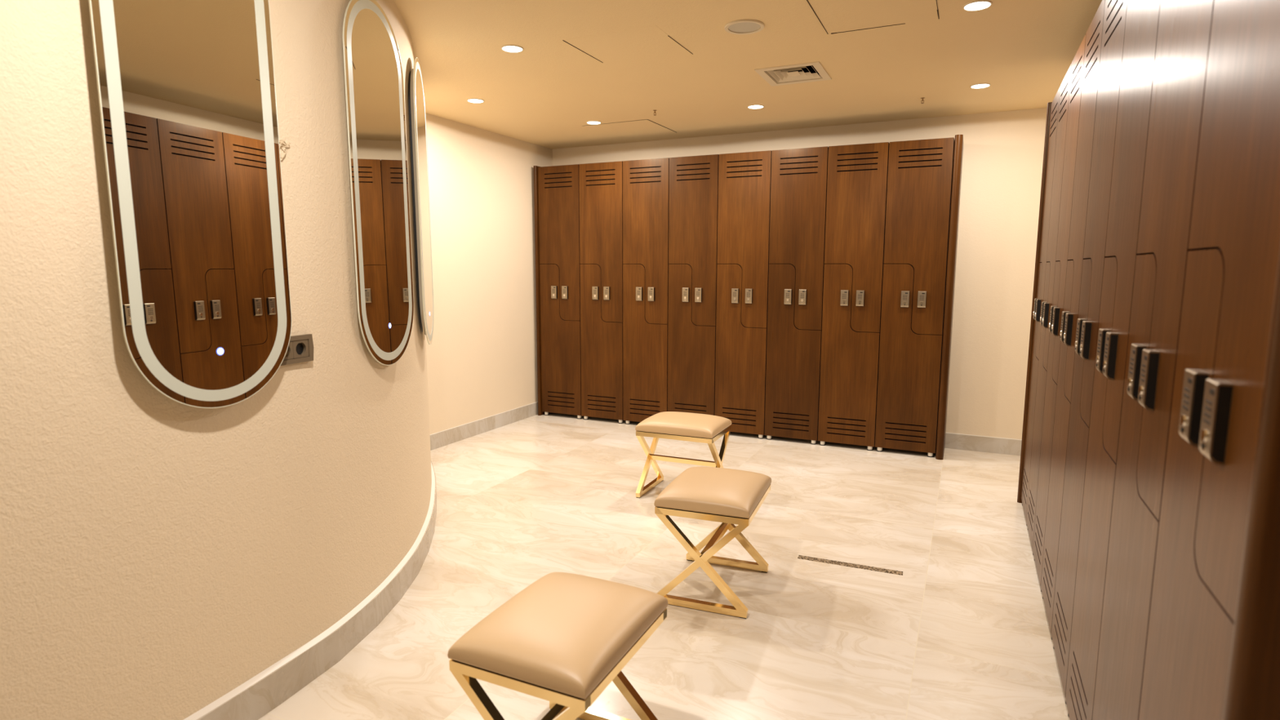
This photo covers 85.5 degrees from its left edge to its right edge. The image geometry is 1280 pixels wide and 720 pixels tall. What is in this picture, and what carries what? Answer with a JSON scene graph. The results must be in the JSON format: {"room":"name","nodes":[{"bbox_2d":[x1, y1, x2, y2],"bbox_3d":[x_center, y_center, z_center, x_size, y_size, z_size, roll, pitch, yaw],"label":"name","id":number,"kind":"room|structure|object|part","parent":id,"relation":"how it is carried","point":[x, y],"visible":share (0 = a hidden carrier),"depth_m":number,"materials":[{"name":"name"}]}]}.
{"room":"changing room","nodes":[
{"label":"changing room","id":0,"kind":"room"},
{"bbox_2d":[0,0,431,719],"bbox_3d":[-2.404,-0.010,0.994,1.616,2.329,7.440,4,8,25],"label":"wall","id":1,"kind":"structure","parent":0,"point":[159,554],"depth_m":1.73,"materials":[{"name":"paint"}]},
{"bbox_2d":[88,0,291,408],"bbox_3d":[-1.114,-0.522,1.749,0.034,1.300,0.460,3,8,22],"label":"oval mirror","id":2,"kind":"object","parent":1,"relation":"attached to","point":[187,92],"visible":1,"depth_m":1.73,"materials":[{"name":"silver glass"}]},
{"bbox_2d":[216,347,224,355],"bbox_3d":[-1.095,-0.023,1.807,0.001,0.021,0.021,3,8,22],"label":"light","id":3,"kind":"object","parent":2,"relation":"attached to","point":[220,351],"depth_m":1.81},
{"bbox_2d":[279,139,290,158],"bbox_3d":[-1.029,-0.609,1.995,0.013,0.056,0.062,3,8,20],"label":"wall hook","id":4,"kind":"object","parent":1,"relation":"attached to","point":[282,140],"visible":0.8,"depth_m":2.00,"materials":[{"name":"beige"}]},
{"bbox_2d":[280,333,313,365],"bbox_3d":[-1.037,-0.030,2.063,0.014,0.082,0.154,3,8,19],"label":"wall socket","id":5,"kind":"object","parent":1,"relation":"attached to","point":[300,347],"visible":0.7,"depth_m":2.09,"materials":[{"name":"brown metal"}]},
{"bbox_2d":[183,460,436,719],"bbox_3d":[-1.594,1.017,1.700,0.926,0.110,5.708,2,8,12],"label":"baseboard","id":6,"kind":"structure","parent":1,"relation":"attached to","point":[269,692],"depth_m":2.22,"materials":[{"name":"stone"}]},
{"bbox_2d":[342,0,413,364],"bbox_3d":[-0.946,-0.627,2.515,0.028,1.300,0.460,0,8,4],"label":"oval mirror","id":7,"kind":"object","parent":1,"relation":"attached to","point":[372,64],"visible":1,"depth_m":2.48,"materials":[{"name":"silver glass"}]},
{"bbox_2d":[408,57,434,344],"bbox_3d":[-1.017,-0.718,3.221,0.034,1.300,0.460,-2,8,-11],"label":"oval mirror","id":8,"kind":"object","parent":1,"relation":"attached to","point":[417,115],"visible":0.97,"depth_m":3.10,"materials":[{"name":"silver glass"}]},
{"bbox_2d":[425,112,552,434],"bbox_3d":[-1.188,-0.614,5.551,0.120,2.329,1.910,4,8,25],"label":"wall","id":9,"kind":"structure","parent":0,"point":[482,354],"depth_m":5.32,"materials":[{"name":"paint"}]},
{"bbox_2d":[430,401,537,450],"bbox_3d":[-1.153,0.495,5.625,0.010,0.110,1.770,4,8,25],"label":"baseboard","id":10,"kind":"structure","parent":9,"relation":"attached to","point":[455,434],"depth_m":5.42,"materials":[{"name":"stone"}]},
{"bbox_2d":[258,412,1070,719],"bbox_3d":[-0.898,1.162,1.412,4.600,0.100,9.600,4,8,25],"label":"floor","id":11,"kind":"structure","parent":0,"point":[964,632],"depth_m":2.86,"materials":[{"name":"stone"}]},
{"bbox_2d":[533,165,549,415],"bbox_3d":[-0.816,-0.591,6.104,0.027,2.139,0.342,4,8,25],"label":"end panel","id":12,"kind":"object","parent":11,"relation":"on","point":[540,412],"visible":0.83,"depth_m":5.95,"materials":[{"name":"brown wood"}]},
{"bbox_2d":[447,572,668,719],"bbox_3d":[-0.186,0.838,1.754,0.367,0.456,0.450,4,8,25],"label":"stool","id":13,"kind":"object","parent":11,"relation":"on","point":[563,638],"visible":1,"depth_m":1.61,"materials":[{"name":"beige leather"}]},
{"bbox_3d":[-0.186,0.695,1.735,0.362,0.024,0.445,4,8,25],"label":"frame","id":14,"kind":"part","parent":13,"relation":"part of","materials":[{"name":"gold metal"}]},
{"bbox_2d":[537,164,582,418],"bbox_3d":[-0.620,-0.574,6.014,0.398,2.129,0.338,4,8,25],"label":"locker","id":15,"kind":"object","parent":11,"relation":"on","point":[558,186],"visible":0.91,"depth_m":5.87,"materials":[{"name":"brown wood"}]},
{"bbox_3d":[-0.679,-0.978,5.833,0.394,1.280,0.018,4,8,25],"label":"door","id":16,"kind":"part","parent":15,"relation":"part of","materials":[{"name":"brown wood"}]},
{"bbox_3d":[-0.680,-0.172,5.940,0.394,1.286,0.018,4,8,25],"label":"door","id":17,"kind":"part","parent":15,"relation":"part of","materials":[{"name":"brown wood"}]},
{"bbox_2d":[578,160,623,423],"bbox_3d":[-0.258,-0.551,5.845,0.398,2.129,0.338,4,8,25],"label":"locker","id":18,"kind":"object","parent":11,"relation":"on","point":[601,184],"visible":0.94,"depth_m":5.70,"materials":[{"name":"brown wood"}]},
{"bbox_3d":[-0.317,-0.955,5.663,0.394,1.280,0.018,4,8,25],"label":"door","id":19,"kind":"part","parent":18,"relation":"part of","materials":[{"name":"brown wood"}]},
{"bbox_3d":[-0.319,-0.149,5.771,0.394,1.286,0.018,4,8,25],"label":"door","id":20,"kind":"part","parent":18,"relation":"part of","materials":[{"name":"brown wood"}]},
{"bbox_2d":[622,157,669,424],"bbox_3d":[0.103,-0.528,5.675,0.398,2.129,0.338,4,8,25],"label":"locker","id":21,"kind":"object","parent":11,"relation":"on","point":[646,182],"visible":0.77,"depth_m":5.53,"materials":[{"name":"brown wood"}]},
{"bbox_3d":[0.043,-0.126,5.601,0.394,1.286,0.018,4,8,25],"label":"door","id":22,"kind":"part","parent":21,"relation":"part of","materials":[{"name":"brown wood"}]},
{"bbox_3d":[0.044,-0.932,5.494,0.394,1.280,0.018,4,8,25],"label":"door","id":23,"kind":"part","parent":21,"relation":"part of","materials":[{"name":"brown wood"}]},
{"bbox_2d":[635,411,731,497],"bbox_3d":[0.253,0.544,3.966,0.450,0.456,0.367,3,8,24],"label":"stool","id":24,"kind":"object","parent":11,"relation":"on","point":[675,425],"visible":0.98,"depth_m":3.87,"materials":[{"name":"beige leather"}]},
{"bbox_2d":[635,411,731,438],"bbox_3d":[0.253,0.352,3.940,0.450,0.068,0.367,3,8,24],"label":"cushion","id":25,"kind":"object","parent":24,"relation":"on","point":[668,424],"depth_m":3.82,"materials":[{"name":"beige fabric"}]},
{"bbox_3d":[0.253,0.401,3.946,0.445,0.024,0.362,3,8,24],"label":"frame","id":26,"kind":"part","parent":24,"relation":"part of","materials":[{"name":"gold metal"}]},
{"bbox_2d":[667,154,719,415],"bbox_3d":[0.465,-0.504,5.505,0.398,2.129,0.338,4,8,25],"label":"locker","id":27,"kind":"object","parent":11,"relation":"on","point":[693,202],"visible":0.67,"depth_m":5.36,"materials":[{"name":"brown wood"}]},
{"bbox_3d":[0.404,-0.103,5.431,0.394,1.286,0.018,4,8,25],"label":"door","id":28,"kind":"part","parent":27,"relation":"part of","materials":[{"name":"brown wood"}]},
{"bbox_3d":[0.406,-0.908,5.324,0.394,1.280,0.018,4,8,25],"label":"door","id":29,"kind":"part","parent":27,"relation":"part of","materials":[{"name":"brown wood"}]},
{"bbox_2d":[653,466,771,618],"bbox_3d":[0.305,0.699,2.805,0.367,0.456,0.450,3,8,21],"label":"stool","id":30,"kind":"object","parent":11,"relation":"on","point":[730,497],"visible":1,"depth_m":2.63,"materials":[{"name":"beige leather"}]},
{"bbox_3d":[0.305,0.556,2.786,0.362,0.024,0.445,3,8,21],"label":"frame","id":31,"kind":"part","parent":30,"relation":"part of","materials":[{"name":"gold metal"}]},
{"bbox_2d":[653,466,771,518],"bbox_3d":[0.305,0.507,2.779,0.367,0.068,0.450,3,8,21],"label":"cushion","id":32,"kind":"object","parent":30,"relation":"on","point":[708,492],"depth_m":2.64,"materials":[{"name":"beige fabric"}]},
{"bbox_2d":[714,150,771,439],"bbox_3d":[0.826,-0.481,5.336,0.398,2.129,0.338,4,8,25],"label":"locker","id":33,"kind":"object","parent":11,"relation":"on","point":[744,179],"visible":0.76,"depth_m":5.19,"materials":[{"name":"brown wood"}]},
{"bbox_3d":[0.766,-0.080,5.262,0.394,1.286,0.018,4,8,25],"label":"door","id":34,"kind":"part","parent":33,"relation":"part of","materials":[{"name":"brown wood"}]},
{"bbox_3d":[0.767,-0.885,5.155,0.394,1.280,0.018,4,8,25],"label":"door","id":35,"kind":"part","parent":33,"relation":"part of","materials":[{"name":"brown wood"}]},
{"bbox_2d":[764,146,828,444],"bbox_3d":[1.188,-0.458,5.166,0.398,2.129,0.338,4,8,25],"label":"locker","id":36,"kind":"object","parent":11,"relation":"on","point":[799,176],"visible":0.91,"depth_m":5.02,"materials":[{"name":"brown wood"}]},
{"bbox_3d":[1.127,-0.056,5.092,0.394,1.286,0.018,4,8,25],"label":"door","id":37,"kind":"part","parent":36,"relation":"part of","materials":[{"name":"brown wood"}]},
{"bbox_3d":[1.129,-0.862,4.985,0.394,1.280,0.018,4,8,25],"label":"door","id":38,"kind":"part","parent":36,"relation":"part of","materials":[{"name":"brown wood"}]},
{"bbox_2d":[797,555,902,575],"bbox_3d":[0.917,0.899,3.036,0.442,0.003,0.038,3,8,23],"label":"floor drain","id":39,"kind":"object","parent":11,"relation":"in","point":[800,557],"visible":1,"depth_m":3.03,"materials":[{"name":"metal"}]},
{"bbox_2d":[817,142,888,450],"bbox_3d":[1.550,-0.435,4.997,0.398,2.129,0.338,4,8,25],"label":"locker","id":40,"kind":"object","parent":11,"relation":"on","point":[858,174],"visible":0.97,"depth_m":4.85,"materials":[{"name":"brown wood"}]},
{"bbox_3d":[1.489,-0.033,4.923,0.394,1.286,0.018,4,8,25],"label":"door","id":41,"kind":"part","parent":40,"relation":"part of","materials":[{"name":"brown wood"}]},
{"bbox_3d":[1.490,-0.839,4.816,0.394,1.280,0.018,4,8,25],"label":"door","id":42,"kind":"part","parent":40,"relation":"part of","materials":[{"name":"brown wood"}]},
{"bbox_2d":[875,137,954,457],"bbox_3d":[1.911,-0.411,4.827,0.398,2.129,0.338,4,8,25],"label":"locker","id":43,"kind":"object","parent":11,"relation":"on","point":[920,177],"visible":1,"depth_m":4.68,"materials":[{"name":"brown wood"}]},
{"bbox_3d":[1.851,-0.010,4.753,0.394,1.286,0.018,4,8,25],"label":"door","id":44,"kind":"part","parent":43,"relation":"part of","materials":[{"name":"brown wood"}]},
{"bbox_3d":[1.852,-0.816,4.646,0.394,1.280,0.018,4,8,25],"label":"door","id":45,"kind":"part","parent":43,"relation":"part of","materials":[{"name":"brown wood"}]},
{"bbox_2d":[935,134,963,459],"bbox_3d":[2.113,-0.403,4.724,0.047,2.139,0.352,4,8,25],"label":"end panel","id":46,"kind":"object","parent":11,"relation":"on","point":[958,142],"visible":1,"depth_m":4.58,"materials":[{"name":"brown wood"}]},
{"bbox_2d":[1017,102,1052,502],"bbox_3d":[2.257,-0.259,3.651,0.334,2.139,0.029,4,8,25],"label":"end panel","id":47,"kind":"object","parent":11,"relation":"on","point":[1049,104],"visible":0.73,"depth_m":3.70,"materials":[{"name":"brown wood"}]},
{"bbox_2d":[1021,86,1060,525],"bbox_3d":[2.162,-0.229,3.457,0.338,2.129,0.398,4,8,25],"label":"locker","id":48,"kind":"object","parent":11,"relation":"on","point":[1055,104],"visible":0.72,"depth_m":3.49,"materials":[{"name":"brown wood"}]},
{"bbox_3d":[2.035,0.148,3.568,0.018,1.286,0.394,4,8,25],"label":"door","id":49,"kind":"part","parent":48,"relation":"part of","materials":[{"name":"brown wood"}]},
{"bbox_3d":[2.036,-0.657,3.461,0.018,1.280,0.394,4,8,25],"label":"door","id":50,"kind":"part","parent":48,"relation":"part of","materials":[{"name":"brown wood"}]},
{"bbox_2d":[1026,62,1071,555],"bbox_3d":[1.990,-0.181,3.099,0.338,2.129,0.398,4,8,25],"label":"locker","id":51,"kind":"object","parent":11,"relation":"on","point":[1046,304],"visible":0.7,"depth_m":3.13,"materials":[{"name":"brown wood"}]},
{"bbox_3d":[1.863,0.196,3.209,0.018,1.286,0.394,4,8,25],"label":"door","id":52,"kind":"part","parent":51,"relation":"part of","materials":[{"name":"brown wood"}]},
{"bbox_3d":[1.865,-0.610,3.102,0.018,1.280,0.394,4,8,25],"label":"door","id":53,"kind":"part","parent":51,"relation":"part of","materials":[{"name":"brown wood"}]},
{"bbox_2d":[1032,32,1086,591],"bbox_3d":[1.819,-0.134,2.741,0.338,2.129,0.398,4,8,25],"label":"locker","id":54,"kind":"object","parent":11,"relation":"on","point":[1077,67],"visible":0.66,"depth_m":2.77,"materials":[{"name":"brown wood"}]},
{"bbox_3d":[1.692,0.243,2.851,0.018,1.286,0.394,4,8,25],"label":"door","id":55,"kind":"part","parent":54,"relation":"part of","materials":[{"name":"brown wood"}]},
{"bbox_3d":[1.694,-0.563,2.744,0.018,1.280,0.394,4,8,25],"label":"door","id":56,"kind":"part","parent":54,"relation":"part of","materials":[{"name":"brown wood"}]},
{"bbox_2d":[1040,0,1105,639],"bbox_3d":[1.648,-0.087,2.382,0.338,2.129,0.398,4,8,25],"label":"locker","id":57,"kind":"object","parent":11,"relation":"on","point":[1069,317],"visible":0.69,"depth_m":2.41,"materials":[{"name":"brown wood"}]},
{"bbox_3d":[1.521,0.290,2.493,0.018,1.286,0.394,4,8,25],"label":"door","id":58,"kind":"part","parent":57,"relation":"part of","materials":[{"name":"brown wood"}]},
{"bbox_3d":[1.523,-0.515,2.385,0.018,1.280,0.394,4,8,25],"label":"door","id":59,"kind":"part","parent":57,"relation":"part of","materials":[{"name":"brown wood"}]},
{"bbox_2d":[1051,0,1127,703],"bbox_3d":[1.477,-0.039,2.024,0.338,2.129,0.398,4,8,25],"label":"locker","id":60,"kind":"object","parent":11,"relation":"on","point":[1115,11],"visible":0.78,"depth_m":2.06,"materials":[{"name":"brown wood"}]},
{"bbox_3d":[1.350,0.338,2.134,0.018,1.286,0.394,4,8,25],"label":"door","id":61,"kind":"part","parent":60,"relation":"part of","materials":[{"name":"brown wood"}]},
{"bbox_3d":[1.351,-0.468,2.027,0.018,1.280,0.394,4,8,25],"label":"door","id":62,"kind":"part","parent":60,"relation":"part of","materials":[{"name":"brown wood"}]},
{"bbox_2d":[1065,0,1160,719],"bbox_3d":[1.306,0.008,1.665,0.338,2.129,0.398,4,8,25],"label":"locker","id":63,"kind":"object","parent":11,"relation":"on","point":[1142,18],"visible":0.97,"depth_m":1.70,"materials":[{"name":"brown wood"}]},
{"bbox_3d":[1.179,0.385,1.776,0.018,1.286,0.394,4,8,25],"label":"door","id":64,"kind":"part","parent":63,"relation":"part of","materials":[{"name":"brown wood"}]},
{"bbox_3d":[1.180,-0.421,1.669,0.018,1.280,0.394,4,8,25],"label":"door","id":65,"kind":"part","parent":63,"relation":"part of","materials":[{"name":"brown wood"}]},
{"bbox_2d":[1092,0,1213,719],"bbox_3d":[1.135,0.056,1.307,0.338,2.129,0.398,4,8,25],"label":"locker","id":66,"kind":"object","parent":11,"relation":"on","point":[1184,26],"visible":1,"depth_m":1.33,"materials":[{"name":"brown wood"}]},
{"bbox_3d":[1.008,0.432,1.417,0.018,1.286,0.394,4,8,25],"label":"door","id":67,"kind":"part","parent":66,"relation":"part of","materials":[{"name":"brown wood"}]},
{"bbox_3d":[1.009,-0.373,1.310,0.018,1.280,0.394,4,8,25],"label":"door","id":68,"kind":"part","parent":66,"relation":"part of","materials":[{"name":"brown wood"}]},
{"bbox_2d":[1138,0,1279,719],"bbox_3d":[0.964,0.103,0.949,0.338,2.129,0.398,4,8,25],"label":"locker","id":69,"kind":"object","parent":11,"relation":"on","point":[1230,282],"visible":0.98,"depth_m":0.98,"materials":[{"name":"brown wood"}]},
{"bbox_3d":[0.837,0.480,1.059,0.018,1.286,0.394,4,8,25],"label":"door","id":70,"kind":"part","parent":69,"relation":"part of","materials":[{"name":"brown wood"}]},
{"bbox_3d":[0.838,-0.326,0.952,0.018,1.280,0.394,4,8,25],"label":"door","id":71,"kind":"part","parent":69,"relation":"part of","materials":[{"name":"brown wood"}]},
{"bbox_2d":[1222,251,1279,719],"bbox_3d":[0.872,0.125,0.745,0.328,2.139,0.043,4,8,25],"label":"end panel","id":72,"kind":"object","parent":11,"relation":"on","point":[1252,692],"visible":1,"depth_m":0.81,"materials":[{"name":"brown wood"}]},
{"bbox_2d":[393,0,1102,149],"bbox_3d":[-0.894,-1.255,1.090,4.600,0.120,9.600,4,8,25],"label":"ceiling","id":73,"kind":"structure","parent":0,"point":[540,94],"depth_m":3.56,"materials":[{"name":"paint"}]},
{"bbox_2d":[466,97,484,102],"bbox_3d":[-1.031,-1.625,4.338,0.106,0.005,0.106,4,8,25],"label":"recessed light","id":74,"kind":"object","parent":73,"relation":"in","point":[472,100],"visible":1,"depth_m":4.33,"materials":[{"name":"beige paint"}]},
{"bbox_2d":[501,44,523,52],"bbox_3d":[-0.610,-1.487,3.307,0.106,0.005,0.106,4,8,25],"label":"recessed light","id":75,"kind":"object","parent":73,"relation":"in","point":[509,48],"visible":1,"depth_m":3.30,"materials":[{"name":"beige paint"}]},
{"bbox_2d":[586,120,600,124],"bbox_3d":[-0.333,-1.710,4.985,0.106,0.005,0.106,4,8,25],"label":"recessed light","id":76,"kind":"object","parent":73,"relation":"in","point":[588,122],"visible":1,"depth_m":4.97,"materials":[{"name":"beige paint"}]},
{"bbox_2d":[578,119,675,137],"bbox_3d":[-0.084,-1.744,5.232,0.568,0.003,0.528,4,8,25],"label":"ceiling hatch","id":77,"kind":"object","parent":73,"relation":"attached to","point":[646,126],"visible":1,"depth_m":5.21,"materials":[{"name":"paint"}]},
{"bbox_2d":[562,25,693,65],"bbox_3d":[-0.048,-1.485,3.289,0.470,0.003,0.450,4,8,25],"label":"ceiling hatch","id":78,"kind":"object","parent":73,"relation":"attached to","point":[648,42],"visible":1,"depth_m":3.26,"materials":[{"name":"paint"}]},
{"bbox_2d":[724,18,764,34],"bbox_3d":[0.452,-1.443,3.001,0.172,0.008,0.172,4,8,25],"label":"ceiling speaker","id":79,"kind":"object","parent":73,"relation":"attached to","point":[741,26],"visible":1,"depth_m":2.99,"materials":[{"name":"beige paint"}]},
{"bbox_2d":[728,22,760,32],"bbox_3d":[0.452,-1.445,3.000,0.139,0.003,0.139,4,8,25],"label":"speaker grille","id":80,"kind":"object","parent":79,"relation":"attached to","point":[740,27],"depth_m":3.00,"materials":[{"name":"beige"}]},
{"bbox_2d":[747,104,764,108],"bbox_3d":[0.750,-1.641,4.486,0.106,0.005,0.106,4,8,25],"label":"recessed light","id":81,"kind":"object","parent":73,"relation":"in","point":[752,106],"visible":1,"depth_m":4.47,"materials":[{"name":"beige paint"}]},
{"bbox_2d":[754,61,831,86],"bbox_3d":[0.831,-1.596,3.731,0.336,0.115,0.358,4,8,25],"label":"ceiling vent","id":82,"kind":"object","parent":73,"relation":"in","point":[811,71],"visible":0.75,"depth_m":3.78,"materials":[{"name":"beige metal"}]},
{"bbox_3d":[0.831,-1.545,3.738,0.060,0.003,0.082,4,8,25],"label":"plate","id":83,"kind":"part","parent":82,"relation":"part of","materials":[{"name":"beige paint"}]},
{"bbox_2d":[806,0,939,34],"bbox_3d":[0.948,-1.418,2.793,0.461,0.003,0.467,4,8,25],"label":"ceiling hatch","id":84,"kind":"object","parent":73,"relation":"attached to","point":[836,16],"visible":1,"depth_m":2.85,"materials":[{"name":"paint"}]},
{"bbox_2d":[962,0,992,10],"bbox_3d":[1.342,-1.410,2.754,0.106,0.005,0.106,4,8,25],"label":"recessed light","id":85,"kind":"object","parent":73,"relation":"in","point":[977,5],"visible":1,"depth_m":2.75,"materials":[{"name":"beige paint"}]},
{"bbox_2d":[970,83,991,88],"bbox_3d":[1.949,-1.570,3.964,0.106,0.005,0.106,4,8,25],"label":"recessed light","id":86,"kind":"object","parent":73,"relation":"in","point":[978,85],"visible":1,"depth_m":3.96,"materials":[{"name":"beige paint"}]},
{"bbox_2d":[552,107,1047,439],"bbox_3d":[1.097,-0.598,5.460,4.090,2.329,0.120,4,8,25],"label":"wall","id":87,"kind":"structure","parent":0,"point":[1002,156],"depth_m":4.79,"materials":[{"name":"paint"}]},
{"bbox_2d":[944,432,1022,455],"bbox_3d":[1.072,0.510,5.546,4.080,0.110,0.010,4,8,25],"label":"baseboard","id":88,"kind":"structure","parent":87,"relation":"attached to","point":[959,442],"depth_m":4.90,"materials":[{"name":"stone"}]}
]}

